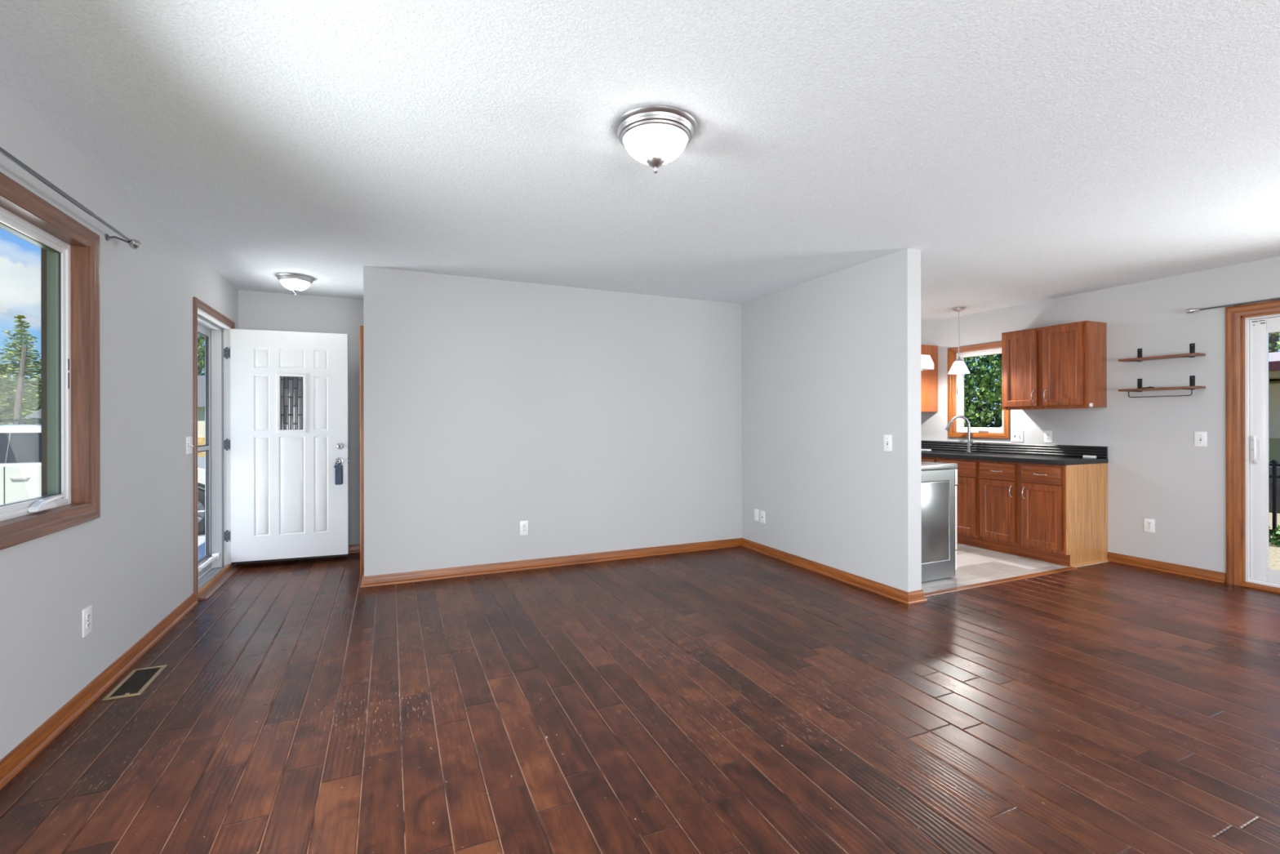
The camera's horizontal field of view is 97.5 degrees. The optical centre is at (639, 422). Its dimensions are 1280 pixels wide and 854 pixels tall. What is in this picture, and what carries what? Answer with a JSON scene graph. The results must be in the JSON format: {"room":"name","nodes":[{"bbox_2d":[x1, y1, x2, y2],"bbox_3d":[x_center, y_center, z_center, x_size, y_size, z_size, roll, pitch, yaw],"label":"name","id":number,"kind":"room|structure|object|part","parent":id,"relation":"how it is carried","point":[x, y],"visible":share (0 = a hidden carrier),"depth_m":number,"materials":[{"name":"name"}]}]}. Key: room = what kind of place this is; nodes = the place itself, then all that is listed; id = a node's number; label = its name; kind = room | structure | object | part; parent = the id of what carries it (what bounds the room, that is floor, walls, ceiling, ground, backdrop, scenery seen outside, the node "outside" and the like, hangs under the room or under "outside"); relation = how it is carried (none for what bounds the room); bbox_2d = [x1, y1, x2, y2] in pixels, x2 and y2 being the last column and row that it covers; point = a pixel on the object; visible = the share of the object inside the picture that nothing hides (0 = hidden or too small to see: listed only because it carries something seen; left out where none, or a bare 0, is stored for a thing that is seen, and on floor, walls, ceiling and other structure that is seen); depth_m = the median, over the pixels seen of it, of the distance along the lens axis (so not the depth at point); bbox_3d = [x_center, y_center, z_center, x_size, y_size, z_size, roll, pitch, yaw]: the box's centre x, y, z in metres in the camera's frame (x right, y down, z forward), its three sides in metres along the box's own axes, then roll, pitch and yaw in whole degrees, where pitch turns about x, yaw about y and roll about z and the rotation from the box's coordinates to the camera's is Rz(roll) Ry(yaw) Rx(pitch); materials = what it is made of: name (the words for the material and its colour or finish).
{"room":"empty living room","nodes":[
{"label":"empty living room","id":0,"kind":"room"},
{"bbox_2d":[0,81,238,759],"bbox_3d":[-1.785,0.080,0.778,0.150,2.540,9.476,0,0,-24],"label":"wall","id":1,"kind":"structure","parent":0,"point":[133,563],"depth_m":2.77,"materials":[{"name":"paint"}]},
{"bbox_2d":[0,171,100,550],"bbox_3d":[-2.154,-0.211,1.642,0.159,1.306,2.006,0,0,-24],"label":"window","id":2,"kind":"structure","parent":1,"relation":"in","point":[70,359],"depth_m":2.44,"materials":[{"name":"white plastic"}]},
{"bbox_3d":[-2.217,-0.211,1.614,0.019,1.153,1.853,0,0,-24],"label":"trim","id":3,"kind":"part","parent":2,"relation":"part of","materials":[{"name":"plastic"}]},
{"bbox_3d":[-2.159,-0.212,1.640,0.014,1.093,1.795,0,0,-24],"label":"sash","id":4,"kind":"part","parent":2,"relation":"part of","materials":[{"name":"white plastic"}]},
{"bbox_3d":[-2.170,-0.212,1.635,0.048,1.145,1.847,0,0,-24],"label":"frame","id":5,"kind":"part","parent":2,"relation":"part of","materials":[{"name":"white plastic"}]},
{"bbox_3d":[-2.392,0.313,2.296,0.025,0.027,0.112,0,0,-19],"label":"crank arm","id":6,"kind":"part","parent":2,"relation":"part of","materials":[{"name":"white plastic"}]},
{"bbox_3d":[-2.514,-0.213,2.468,0.002,0.130,0.006,0,0,-24],"label":"lock lever","id":7,"kind":"part","parent":2,"relation":"part of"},
{"bbox_2d":[0,146,142,249],"bbox_3d":[-2.060,-0.884,1.707,0.109,0.048,2.395,0,0,-24],"label":"curtain rod","id":8,"kind":"object","parent":1,"relation":"attached to","point":[133,243],"visible":1,"depth_m":2.21,"materials":[{"name":"silver metal"}]},
{"bbox_2d":[82,604,92,637],"bbox_3d":[-2.468,0.888,2.506,0.009,0.122,0.078,0,0,-24],"label":"outlet","id":9,"kind":"object","parent":1,"relation":"attached to","point":[87,611],"visible":1,"depth_m":2.50,"materials":[{"name":"white plastic"}]},
{"bbox_2d":[86,621,90,629],"bbox_3d":[-2.466,0.907,2.507,0.002,0.033,0.033,0,0,-24],"label":"receptacle","id":10,"kind":"object","parent":9,"relation":"attached to","point":[88,623],"depth_m":2.51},
{"bbox_2d":[86,612,90,620],"bbox_3d":[-2.466,0.868,2.507,0.002,0.033,0.033,0,0,-24],"label":"receptacle","id":11,"kind":"object","parent":9,"relation":"attached to","point":[88,614],"depth_m":2.51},
{"bbox_2d":[0,592,198,789],"bbox_3d":[-1.420,1.212,0.182,0.026,0.076,8.092,0,0,-24],"label":"baseboard","id":12,"kind":"structure","parent":1,"relation":"attached to","point":[14,762],"depth_m":2.44,"materials":[{"name":"wood"}]},
{"bbox_2d":[186,436,193,453],"bbox_3d":[-3.036,0.155,3.786,0.019,0.116,0.116,0,0,-24],"label":"light switch","id":13,"kind":"object","parent":1,"relation":"attached to","point":[189,446],"visible":1,"depth_m":3.77,"materials":[{"name":"white plastic"}]},
{"bbox_2d":[197,323,221,577],"bbox_3d":[-3.402,0.216,4.315,0.096,2.005,0.915,0,0,-24],"label":"door","id":14,"kind":"structure","parent":1,"relation":"in","point":[204,563],"depth_m":4.64,"materials":[{"name":"white plastic"}]},
{"bbox_3d":[-3.433,0.211,4.299,0.028,0.035,0.760,0,0,-24],"label":"rail","id":15,"kind":"part","parent":14,"relation":"part of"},
{"bbox_3d":[-3.433,0.216,4.298,0.026,2.005,0.910,0,0,-24],"label":"frame","id":16,"kind":"part","parent":14,"relation":"part of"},
{"bbox_2d":[192,297,239,601],"bbox_3d":[-3.348,0.194,4.337,0.218,2.119,1.064,0,0,-24],"label":"door frame","id":17,"kind":"structure","parent":1,"relation":"attached to","point":[205,585],"depth_m":4.72,"materials":[{"name":"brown wood"}]},
{"bbox_3d":[-3.378,1.239,4.322,0.148,0.029,0.914,0,0,-24],"label":"sill plate","id":18,"kind":"part","parent":17,"relation":"part of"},
{"bbox_2d":[230,328,349,564],"bbox_3d":[-3.043,0.206,4.891,0.900,1.998,0.109,0,0,-19],"label":"door","id":19,"kind":"structure","parent":1,"relation":"in","point":[289,390],"depth_m":4.89,"materials":[{"name":"white wood"}]},
{"bbox_3d":[-3.050,-0.167,4.920,0.176,0.464,0.010,0,0,-19],"label":"leaded glass","id":20,"kind":"part","parent":19,"relation":"part of","materials":[{"name":"glass"}]},
{"bbox_2d":[333,458,343,484],"bbox_3d":[-2.671,0.437,4.969,0.070,0.230,0.046,0,0,-19],"label":"lockbox","id":21,"kind":"object","parent":19,"relation":"hanging from","point":[339,468],"visible":1,"depth_m":4.95,"materials":[{"name":"silver metal"}]},
{"bbox_3d":[-2.683,0.347,4.995,0.064,0.064,0.062,0,0,-19],"label":"knob","id":22,"kind":"part","parent":19,"relation":"part of","materials":[{"name":"silver metal"}]},
{"bbox_2d":[238,289,363,544],"bbox_3d":[-1.573,0.055,5.996,4.492,2.490,0.120,0,0,-24],"label":"wall","id":23,"kind":"structure","parent":0,"point":[257,310],"depth_m":5.33,"materials":[{"name":"paint"}]},
{"bbox_2d":[348,543,359,553],"bbox_3d":[-3.109,1.215,5.229,1.058,0.076,0.026,0,0,-24],"label":"baseboard","id":24,"kind":"structure","parent":23,"relation":"attached to","point":[352,548],"depth_m":5.39,"materials":[{"name":"wood"}]},
{"bbox_3d":[-3.106,1.243,5.223,1.058,0.020,0.014,0,0,-24],"label":"shoe moulding","id":25,"kind":"part","parent":24,"relation":"part of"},
{"bbox_2d":[363,266,742,576],"bbox_3d":[-0.552,0.053,5.032,3.454,2.490,0.120,0,0,-24],"label":"wall","id":26,"kind":"structure","parent":0,"point":[599,420],"depth_m":4.83,"materials":[{"name":"paint"}]},
{"bbox_2d":[520,520,528,535],"bbox_3d":[-0.985,0.899,4.768,0.072,0.122,0.009,0,0,-24],"label":"outlet","id":27,"kind":"object","parent":26,"relation":"attached to","point":[523,524],"visible":1,"depth_m":4.76,"materials":[{"name":"white plastic"}]},
{"bbox_2d":[360,537,742,587],"bbox_3d":[-0.609,1.210,5.106,3.460,0.076,0.356,0,0,-24],"label":"baseboard","id":28,"kind":"structure","parent":26,"relation":"attached to","point":[458,571],"depth_m":4.80,"materials":[{"name":"wood"}]},
{"bbox_2d":[0,0,1279,323],"bbox_3d":[1.336,-1.296,2.706,7.427,0.200,10.750,0,0,-24],"label":"ceiling","id":29,"kind":"structure","parent":0,"point":[1029,151],"depth_m":2.28,"materials":[{"name":"paint"}]},
{"bbox_2d":[275,272,315,295],"bbox_3d":[-2.818,-1.111,4.585,0.277,0.151,0.277,0,0,-24],"label":"ceiling light","id":30,"kind":"object","parent":29,"relation":"attached to","point":[296,282],"visible":1,"depth_m":4.51,"materials":[{"name":"glass"}]},
{"bbox_3d":[-2.818,-1.113,4.585,0.213,0.074,0.213,0,0,-24],"label":"lamp shade","id":31,"kind":"part","parent":30,"relation":"part of","materials":[{"name":"white glass"}]},
{"bbox_2d":[613,105,697,173],"bbox_3d":[0.062,-1.100,2.274,0.338,0.185,0.338,0,0,-24],"label":"ceiling light","id":32,"kind":"object","parent":29,"relation":"attached to","point":[654,135],"visible":1,"depth_m":2.18,"materials":[{"name":"glass"}]},
{"bbox_3d":[0.062,-1.101,2.274,0.259,0.090,0.259,0,0,-24],"label":"lamp shade","id":33,"kind":"part","parent":32,"relation":"part of","materials":[{"name":"white glass"}]},
{"bbox_2d":[920,354,933,370],"bbox_3d":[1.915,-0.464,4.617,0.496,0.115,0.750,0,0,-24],"label":"pendant lamp","id":34,"kind":"object","parent":29,"relation":"hanging from","point":[926,362],"visible":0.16,"depth_m":4.34,"materials":[{"name":"glass"}]},
{"bbox_2d":[948,306,969,373],"bbox_3d":[3.342,-0.855,5.878,0.200,0.688,0.200,0,0,-24],"label":"pendant light","id":35,"kind":"object","parent":29,"relation":"hanging from","point":[958,366],"visible":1,"depth_m":5.84,"materials":[{"name":"glass"}]},
{"bbox_3d":[3.342,-0.912,5.878,0.009,0.495,0.009,0,0,-24],"label":"rod","id":36,"kind":"part","parent":35,"relation":"part of","materials":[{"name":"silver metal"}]},
{"bbox_3d":[3.343,-0.574,5.878,0.200,0.126,0.200,0,0,-24],"label":"lamp shade","id":37,"kind":"part","parent":35,"relation":"part of","materials":[{"name":"white glass"}]},
{"bbox_2d":[0,542,1279,853],"bbox_3d":[1.335,1.304,2.720,7.167,0.120,10.520,0,0,-24],"label":"floor","id":38,"kind":"structure","parent":0,"point":[739,700],"depth_m":2.35,"materials":[{"name":"brown wood"}]},
{"bbox_2d":[102,664,167,700],"bbox_3d":[-2.424,1.246,2.701,0.136,0.010,0.340,0,0,-24],"label":"floor vent","id":39,"kind":"object","parent":38,"relation":"in","point":[138,680],"visible":1,"depth_m":2.69,"materials":[{"name":"gold metal"}]},
{"bbox_2d":[920,460,957,582],"bbox_3d":[2.065,0.718,4.682,0.776,1.050,0.765,0,0,-24],"label":"dishwasher","id":40,"kind":"object","parent":38,"relation":"on","point":[939,479],"visible":0.3,"depth_m":4.39,"materials":[{"name":"silver metal"}]},
{"bbox_3d":[2.089,0.329,4.693,0.590,0.004,0.707,0,0,-24],"label":"glass","id":41,"kind":"part","parent":40,"relation":"part of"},
{"bbox_2d":[920,463,957,470],"bbox_3d":[2.068,0.351,4.683,0.685,0.040,0.765,0,0,-24],"label":"cooktop","id":42,"kind":"object","parent":40,"relation":"in","point":[923,466],"depth_m":4.40,"materials":[{"name":"metal"}]},
{"bbox_3d":[2.353,0.801,4.810,0.018,0.854,0.749,0,0,-24],"label":"frame","id":43,"kind":"part","parent":40,"relation":"part of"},
{"bbox_3d":[2.377,0.438,4.821,0.032,0.126,0.745,0,0,-24],"label":"control panel","id":44,"kind":"part","parent":40,"relation":"part of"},
{"bbox_3d":[2.372,1.103,4.818,0.026,0.154,0.745,0,0,-24],"label":"storage drawer","id":45,"kind":"part","parent":40,"relation":"part of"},
{"bbox_3d":[2.374,0.762,4.819,0.028,0.510,0.745,0,0,-24],"label":"oven door","id":46,"kind":"part","parent":40,"relation":"part of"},
{"bbox_2d":[920,456,982,547],"bbox_3d":[3.394,0.804,6.032,0.659,0.873,0.910,0,0,-24],"label":"base cabinet","id":47,"kind":"object","parent":38,"relation":"on","point":[967,486],"visible":0.2,"depth_m":5.61,"materials":[{"name":"brown wood"}]},
{"bbox_3d":[3.037,0.465,6.121,0.021,0.149,0.410,0,0,-24],"label":"drawer","id":48,"kind":"part","parent":47,"relation":"part of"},
{"bbox_3d":[3.224,0.464,5.703,0.021,0.149,0.406,0,0,-24],"label":"drawer","id":49,"kind":"part","parent":47,"relation":"part of","materials":[{"name":"wood"}]},
{"bbox_3d":[3.226,0.830,5.703,0.019,0.558,0.406,0,0,-24],"label":"door","id":50,"kind":"part","parent":47,"relation":"part of","materials":[{"name":"wood"}]},
{"bbox_2d":[924,566,1076,596],"bbox_3d":[2.819,1.237,4.379,1.893,0.010,0.056,0,0,-24],"label":"threshold","id":51,"kind":"object","parent":38,"relation":"on","point":[1020,577],"visible":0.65,"depth_m":4.34,"materials":[{"name":"wood"}]},
{"bbox_2d":[978,460,1107,566],"bbox_3d":[3.742,0.803,5.253,0.661,0.873,0.793,0,0,-24],"label":"base cabinet","id":52,"kind":"object","parent":38,"relation":"on","point":[1054,513],"visible":1,"depth_m":4.99,"materials":[{"name":"brown wood"}]},
{"bbox_3d":[3.392,0.464,5.326,0.021,0.149,0.334,0,0,-24],"label":"drawer","id":53,"kind":"part","parent":52,"relation":"part of","materials":[{"name":"wood"}]},
{"bbox_3d":[3.393,0.830,5.327,0.019,0.558,0.334,0,0,-24],"label":"door","id":54,"kind":"part","parent":52,"relation":"part of","materials":[{"name":"wood"}]},
{"bbox_2d":[920,440,1108,465],"bbox_3d":[3.432,0.294,5.968,0.643,0.149,2.338,0,0,-24],"label":"countertop","id":55,"kind":"structure","parent":52,"relation":"on","point":[1045,454],"depth_m":5.49,"materials":[{"name":"stone"}]},
{"bbox_2d":[944,415,974,452],"bbox_3d":[3.505,0.125,6.160,0.281,0.404,0.123,0,0,25],"label":"faucet","id":56,"kind":"object","parent":55,"relation":"on","point":[970,445],"visible":1,"depth_m":6.14,"materials":[{"name":"metal"}]},
{"bbox_2d":[920,450,998,454],"bbox_3d":[3.367,0.412,6.015,0.453,0.176,0.708,0,0,-24],"label":"sink","id":57,"kind":"object","parent":55,"relation":"in","point":[929,451],"visible":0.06,"depth_m":6.14,"materials":[{"name":"metal"}]},
{"bbox_2d":[1082,455,1096,457],"bbox_3d":[4.111,0.314,5.126,0.030,0.022,0.100,0,0,-24],"label":"soap dish","id":58,"kind":"object","parent":55,"relation":"on","point":[1083,456],"visible":1,"depth_m":5.12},
{"bbox_3d":[3.493,0.751,5.152,0.019,0.768,0.775,0,0,-24],"label":"frame","id":59,"kind":"part","parent":52,"relation":"part of","materials":[{"name":"wood"}]},
{"bbox_3d":[3.552,0.464,4.968,0.021,0.149,0.336,0,0,-24],"label":"drawer","id":60,"kind":"part","parent":52,"relation":"part of","materials":[{"name":"wood"}]},
{"bbox_3d":[3.554,0.829,4.968,0.019,0.558,0.336,0,0,-24],"label":"door","id":61,"kind":"part","parent":52,"relation":"part of","materials":[{"name":"wood"}]},
{"bbox_3d":[3.922,0.803,4.915,0.609,0.873,0.006,0,0,-24],"label":"panel","id":62,"kind":"part","parent":52,"relation":"part of","materials":[{"name":"wood"}]},
{"bbox_3d":[3.940,1.231,4.913,0.540,0.017,0.012,0,0,-24],"label":"shoe moulding","id":63,"kind":"part","parent":52,"relation":"part of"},
{"bbox_2d":[742,248,921,591],"bbox_3d":[0.998,0.050,5.905,0.130,2.490,4.429,0,0,-24],"label":"wall","id":64,"kind":"structure","parent":0,"point":[831,363],"depth_m":4.43,"materials":[{"name":"paint"}]},
{"bbox_2d":[754,508,759,521],"bbox_3d":[1.131,0.899,5.442,0.008,0.114,0.072,0,0,-24],"label":"wall plate","id":65,"kind":"object","parent":64,"relation":"attached to","point":[756,511],"visible":1,"depth_m":5.44,"materials":[{"name":"plastic"}]},
{"bbox_2d":[760,510,765,523],"bbox_3d":[1.169,0.904,5.351,0.013,0.114,0.072,0,0,-24],"label":"wall plate","id":66,"kind":"object","parent":64,"relation":"attached to","point":[762,515],"visible":1,"depth_m":5.35,"materials":[{"name":"plastic"}]},
{"bbox_2d":[741,537,927,604],"bbox_3d":[1.503,1.206,4.779,0.183,0.076,2.015,0,0,-24],"label":"baseboard","id":67,"kind":"structure","parent":64,"relation":"attached to","point":[917,596],"depth_m":4.40,"materials":[{"name":"wood"}]},
{"bbox_2d":[883,434,892,451],"bbox_3d":[1.765,0.149,4.005,0.019,0.118,0.072,0,0,-24],"label":"light switch","id":68,"kind":"object","parent":64,"relation":"attached to","point":[887,439],"visible":1,"depth_m":4.00,"materials":[{"name":"white plastic"}]},
{"bbox_2d":[920,256,1279,573],"bbox_3d":[4.651,0.068,4.212,0.150,2.540,10.500,0,0,-24],"label":"wall","id":69,"kind":"structure","parent":0,"point":[1156,470],"depth_m":4.73,"materials":[{"name":"paint"}]},
{"bbox_2d":[920,344,937,412],"bbox_3d":[3.217,-0.505,6.799,0.355,0.788,0.608,0,0,-24],"label":"upper cabinet","id":70,"kind":"object","parent":69,"relation":"attached to","point":[929,378],"visible":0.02,"depth_m":6.54,"materials":[{"name":"brown wood"}]},
{"bbox_2d":[947,341,1009,439],"bbox_3d":[3.745,-0.339,6.168,0.129,1.028,0.700,0,0,-24],"label":"window","id":71,"kind":"structure","parent":69,"relation":"in","point":[955,381],"depth_m":6.36,"materials":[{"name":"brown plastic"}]},
{"bbox_3d":[3.774,-0.339,6.181,0.064,0.906,0.578,0,0,-24],"label":"frame","id":72,"kind":"part","parent":71,"relation":"part of","materials":[{"name":"white plastic"}]},
{"bbox_3d":[3.774,-0.339,6.181,0.044,0.860,0.532,0,0,-24],"label":"sash","id":73,"kind":"part","parent":71,"relation":"part of","materials":[{"name":"white plastic"}]},
{"bbox_2d":[1011,430,1023,441],"bbox_3d":[3.869,0.142,5.757,0.019,0.117,0.122,0,0,-24],"label":"light switch","id":74,"kind":"object","parent":69,"relation":"attached to","point":[1016,435],"visible":1,"depth_m":5.75,"materials":[{"name":"white plastic"}]},
{"bbox_2d":[1044,431,1052,442],"bbox_3d":[3.994,0.141,5.488,0.009,0.117,0.074,0,0,-24],"label":"outlet","id":75,"kind":"object","parent":69,"relation":"attached to","point":[1047,434],"visible":1,"depth_m":5.49,"materials":[{"name":"white plastic"}]},
{"bbox_2d":[1001,320,1106,409],"bbox_3d":[3.882,-0.507,5.311,0.355,0.770,0.747,0,0,-24],"label":"upper cabinet","id":76,"kind":"object","parent":69,"relation":"attached to","point":[1061,366],"visible":1,"depth_m":5.14,"materials":[{"name":"brown wood"}]},
{"bbox_3d":[3.677,-0.513,5.435,0.019,0.718,0.325,0,0,-24],"label":"door","id":77,"kind":"part","parent":76,"relation":"part of","materials":[{"name":"wood"}]},
{"bbox_3d":[3.833,-0.513,5.085,0.019,0.718,0.331,0,0,-24],"label":"door","id":78,"kind":"part","parent":76,"relation":"part of","materials":[{"name":"wood"}]},
{"bbox_2d":[1143,518,1155,533],"bbox_3d":[4.322,0.876,4.758,0.009,0.112,0.074,0,0,-24],"label":"outlet","id":79,"kind":"object","parent":69,"relation":"attached to","point":[1148,524],"visible":1,"depth_m":4.75,"materials":[{"name":"white plastic"}]},
{"bbox_2d":[1118,375,1205,397],"bbox_3d":[4.303,-0.292,4.640,0.135,0.165,0.520,0,0,-24],"label":"wall shelf","id":80,"kind":"object","parent":69,"relation":"attached to","point":[1192,386],"visible":1,"depth_m":4.57,"materials":[{"name":"brown wood"}]},
{"bbox_2d":[1118,342,1205,362],"bbox_3d":[4.303,-0.576,4.640,0.135,0.114,0.520,0,0,-24],"label":"wall shelf","id":81,"kind":"object","parent":69,"relation":"attached to","point":[1192,353],"visible":1,"depth_m":4.58,"materials":[{"name":"brown wood"}]},
{"bbox_2d":[1106,551,1226,582],"bbox_3d":[4.350,1.201,4.675,0.026,0.076,0.777,0,0,-24],"label":"baseboard","id":82,"kind":"structure","parent":69,"relation":"attached to","point":[1218,576],"depth_m":4.63,"materials":[{"name":"wood"}]},
{"bbox_2d":[1194,431,1207,446],"bbox_3d":[4.451,0.135,4.454,0.019,0.118,0.076,0,0,-24],"label":"light switch","id":83,"kind":"object","parent":69,"relation":"attached to","point":[1200,437],"visible":1,"depth_m":4.45,"materials":[{"name":"white plastic"}]},
{"bbox_2d":[1185,297,1279,313],"bbox_3d":[4.877,-0.884,3.388,0.106,0.042,2.410,0,0,-24],"label":"curtain rod","id":84,"kind":"object","parent":69,"relation":"attached to","point":[1188,310],"visible":1,"depth_m":4.25,"materials":[{"name":"silver metal"}]},
{"bbox_3d":[4.858,-0.884,3.353,0.017,0.017,2.360,0,0,-24],"label":"rod","id":85,"kind":"part","parent":84,"relation":"part of","materials":[{"name":"silver metal"}]},
{"bbox_2d":[1225,299,1279,593],"bbox_3d":[4.981,0.175,3.423,0.151,2.124,2.019,0,0,-24],"label":"door","id":86,"kind":"structure","parent":69,"relation":"in","point":[1248,326],"depth_m":4.23,"materials":[{"name":"white plastic"}]},
{"bbox_3d":[4.591,0.203,4.193,0.061,0.220,0.031,0,0,-35],"label":"handle","id":87,"kind":"part","parent":86,"relation":"part of","materials":[{"name":"white plastic"}]},
{"bbox_3d":[4.941,1.221,3.404,0.053,0.034,1.850,0,0,-24],"label":"wood sill","id":88,"kind":"part","parent":86,"relation":"part of","materials":[{"name":"wood"}]},
{"bbox_3d":[5.001,0.208,3.432,0.108,1.998,1.826,0,0,-24],"label":"frame","id":89,"kind":"part","parent":86,"relation":"part of","materials":[{"name":"white plastic"}]},
{"bbox_3d":[4.816,0.205,3.803,0.038,1.951,0.958,0,0,-24],"label":"sliding panel","id":90,"kind":"part","parent":86,"relation":"part of","materials":[{"name":"white plastic"}]},
{"bbox_3d":[-2.348,0.056,4.940,0.100,2.490,1.176,0,0,-24],"label":"wall","id":91,"kind":"structure","parent":0,"visible":0},
{"bbox_2d":[360,325,364,575],"bbox_3d":[-2.446,0.232,4.984,0.044,2.040,0.887,0,0,-24],"label":"door frame","id":92,"kind":"structure","parent":91,"relation":"attached to","point":[362,383],"depth_m":4.58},
{"label":"outside","id":93,"kind":"structure","parent":0,"visible":0},
{"bbox_2d":[1268,511,1279,570],"bbox_3d":[21.276,1.457,14.974,38.941,0.200,70.000,0,0,-24],"label":"gravel yard","id":94,"kind":"structure","parent":93,"point":[1273,551],"depth_m":5.97,"materials":[{"name":"gravel"}]},
{"bbox_2d":[964,353,1002,427],"bbox_3d":[5.436,-0.666,9.494,2.537,4.105,5.004,0,0,-19],"label":"leafy tree","id":95,"kind":"object","parent":94,"relation":"on","point":[985,375],"visible":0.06,"depth_m":8.51,"materials":[{"name":"green plant"}]},
{"bbox_2d":[964,355,1002,427],"bbox_3d":[7.308,-0.570,12.504,2.315,4.286,7.452,0,0,-23],"label":"hedge","id":96,"kind":"object","parent":94,"relation":"on","point":[997,424],"visible":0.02,"depth_m":11.85,"materials":[{"name":"green plant"}]},
{"bbox_2d":[1268,351,1279,463],"bbox_3d":[13.815,-0.064,11.370,3.900,2.870,10.300,0,0,-24],"label":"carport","id":97,"kind":"object","parent":94,"relation":"on","point":[1273,357],"visible":0.06,"depth_m":11.26,"materials":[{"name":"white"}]},
{"bbox_2d":[1268,459,1279,539],"bbox_3d":[7.835,0.907,5.524,0.070,0.950,6.700,0,0,-24],"label":"iron fence","id":98,"kind":"object","parent":94,"relation":"on","point":[1273,464],"visible":0.06,"depth_m":6.52,"materials":[{"name":"metal"}]},
{"bbox_3d":[7.835,0.632,5.524,0.030,0.028,6.700,0,0,-24],"label":"rail","id":99,"kind":"part","parent":98,"relation":"part of","materials":[{"name":"black metal"}]},
{"bbox_3d":[7.835,0.497,5.524,0.030,0.028,6.700,0,0,-24],"label":"rail","id":100,"kind":"part","parent":98,"relation":"part of","materials":[{"name":"black metal"}]},
{"bbox_2d":[1268,466,1279,513],"bbox_3d":[9.637,1.029,8.957,0.300,0.700,7.500,0,0,-24],"label":"wall","id":101,"kind":"structure","parent":94,"relation":"on","point":[1270,505],"depth_m":8.56,"materials":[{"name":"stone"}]},
{"bbox_2d":[1268,331,1279,352],"bbox_3d":[16.683,-2.010,14.308,3.706,6.780,5.747,0,0,-24],"label":"tree","id":102,"kind":"object","parent":94,"relation":"on","point":[1273,340],"visible":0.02,"depth_m":14.29,"materials":[{"name":"green plant"}]},
{"bbox_2d":[1268,524,1279,546],"bbox_3d":[7.153,1.317,6.338,0.412,0.351,4.057,0,0,-24],"label":"plant bed","id":103,"kind":"object","parent":94,"relation":"on","point":[1276,535],"visible":0.06,"depth_m":6.31,"materials":[{"name":"green plant"}]},
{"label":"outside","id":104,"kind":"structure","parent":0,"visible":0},
{"bbox_3d":[-38.225,1.870,10.310,58.592,0.200,110.000,0,0,-24],"label":"lawn","id":105,"kind":"structure","parent":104,"visible":0},
{"bbox_2d":[0,364,35,424],"bbox_3d":[-32.796,-0.357,28.729,4.547,5.414,4.656,0,0,43],"label":"conifer tree","id":106,"kind":"object","parent":105,"relation":"on","point":[6,402],"visible":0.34,"depth_m":28.74,"materials":[{"name":"green plant"}]},
{"bbox_2d":[13,345,27,424],"bbox_3d":[-26.783,-0.778,24.182,0.550,5.063,0.240,0,0,-24],"label":"trunk","id":107,"kind":"object","parent":105,"relation":"on","point":[17,408],"visible":0.6,"depth_m":24.15,"materials":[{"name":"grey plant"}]},
{"bbox_2d":[0,315,41,423],"bbox_3d":[-41.910,-2.746,38.189,5.505,9.049,5.423,0,0,-24],"label":"conifer tree","id":108,"kind":"object","parent":105,"relation":"on","point":[14,366],"visible":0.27,"depth_m":37.83,"materials":[{"name":"green plant"}]},
{"bbox_2d":[21,360,41,422],"bbox_3d":[-36.748,-2.095,35.424,6.030,7.727,5.693,0,0,-24],"label":"conifer tree","id":109,"kind":"object","parent":105,"relation":"on","point":[37,404],"visible":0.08,"depth_m":34.74,"materials":[{"name":"green plant"}]},
{"bbox_2d":[23,408,41,424],"bbox_3d":[-26.908,0.323,30.587,7.400,2.850,5.800,0,0,-24],"label":"house","id":110,"kind":"structure","parent":105,"relation":"on","point":[37,414],"depth_m":26.96,"materials":[{"name":"beige"}]},
{"bbox_2d":[197,375,204,457],"bbox_3d":[-15.117,-0.049,22.819,9.600,3.550,6.800,0,0,-24],"label":"house","id":111,"kind":"structure","parent":105,"relation":"on","point":[201,379],"depth_m":19.49,"materials":[{"name":"beige"}]},
{"bbox_2d":[197,333,204,375],"bbox_3d":[-20.092,-2.264,27.918,9.052,8.026,4.650,0,0,-24],"label":"leafy tree","id":112,"kind":"object","parent":105,"relation":"on","point":[201,349],"visible":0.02,"depth_m":26.34,"materials":[{"name":"green plant"}]},
{"bbox_2d":[197,536,204,559],"bbox_3d":[-4.617,1.546,4.891,1.652,0.320,4.100,0,0,-24],"label":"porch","id":113,"kind":"object","parent":105,"relation":"on","point":[201,540],"visible":0.05,"depth_m":6.21,"materials":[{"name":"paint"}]},
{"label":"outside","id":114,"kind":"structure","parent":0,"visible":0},
{"bbox_2d":[197,531,204,536],"bbox_3d":[-11.782,1.709,6.894,12.100,0.020,5.000,0,0,-24],"label":"driveway","id":115,"kind":"structure","parent":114,"point":[202,534],"depth_m":8.45,"materials":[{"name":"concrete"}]},
{"bbox_2d":[0,418,204,533],"bbox_3d":[-8.537,0.825,8.453,4.760,1.736,2.160,0,0,-24],"label":"car","id":116,"kind":"object","parent":115,"relation":"on","point":[20,445],"visible":0.2,"depth_m":7.59,"materials":[{"name":"paint"}]},
{"bbox_3d":[-8.314,0.743,7.513,0.203,0.026,0.053,0,0,-24],"label":"door handle","id":117,"kind":"part","parent":116,"relation":"part of","materials":[{"name":"paint"}]},
{"bbox_3d":[-9.102,0.006,7.435,1.876,0.096,0.044,0,0,-24],"label":"roof rail","id":118,"kind":"part","parent":116,"relation":"part of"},
{"bbox_3d":[-6.681,1.102,8.271,0.910,0.455,0.045,0,0,-24],"label":"arch trim","id":119,"kind":"part","parent":116,"relation":"part of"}
]}

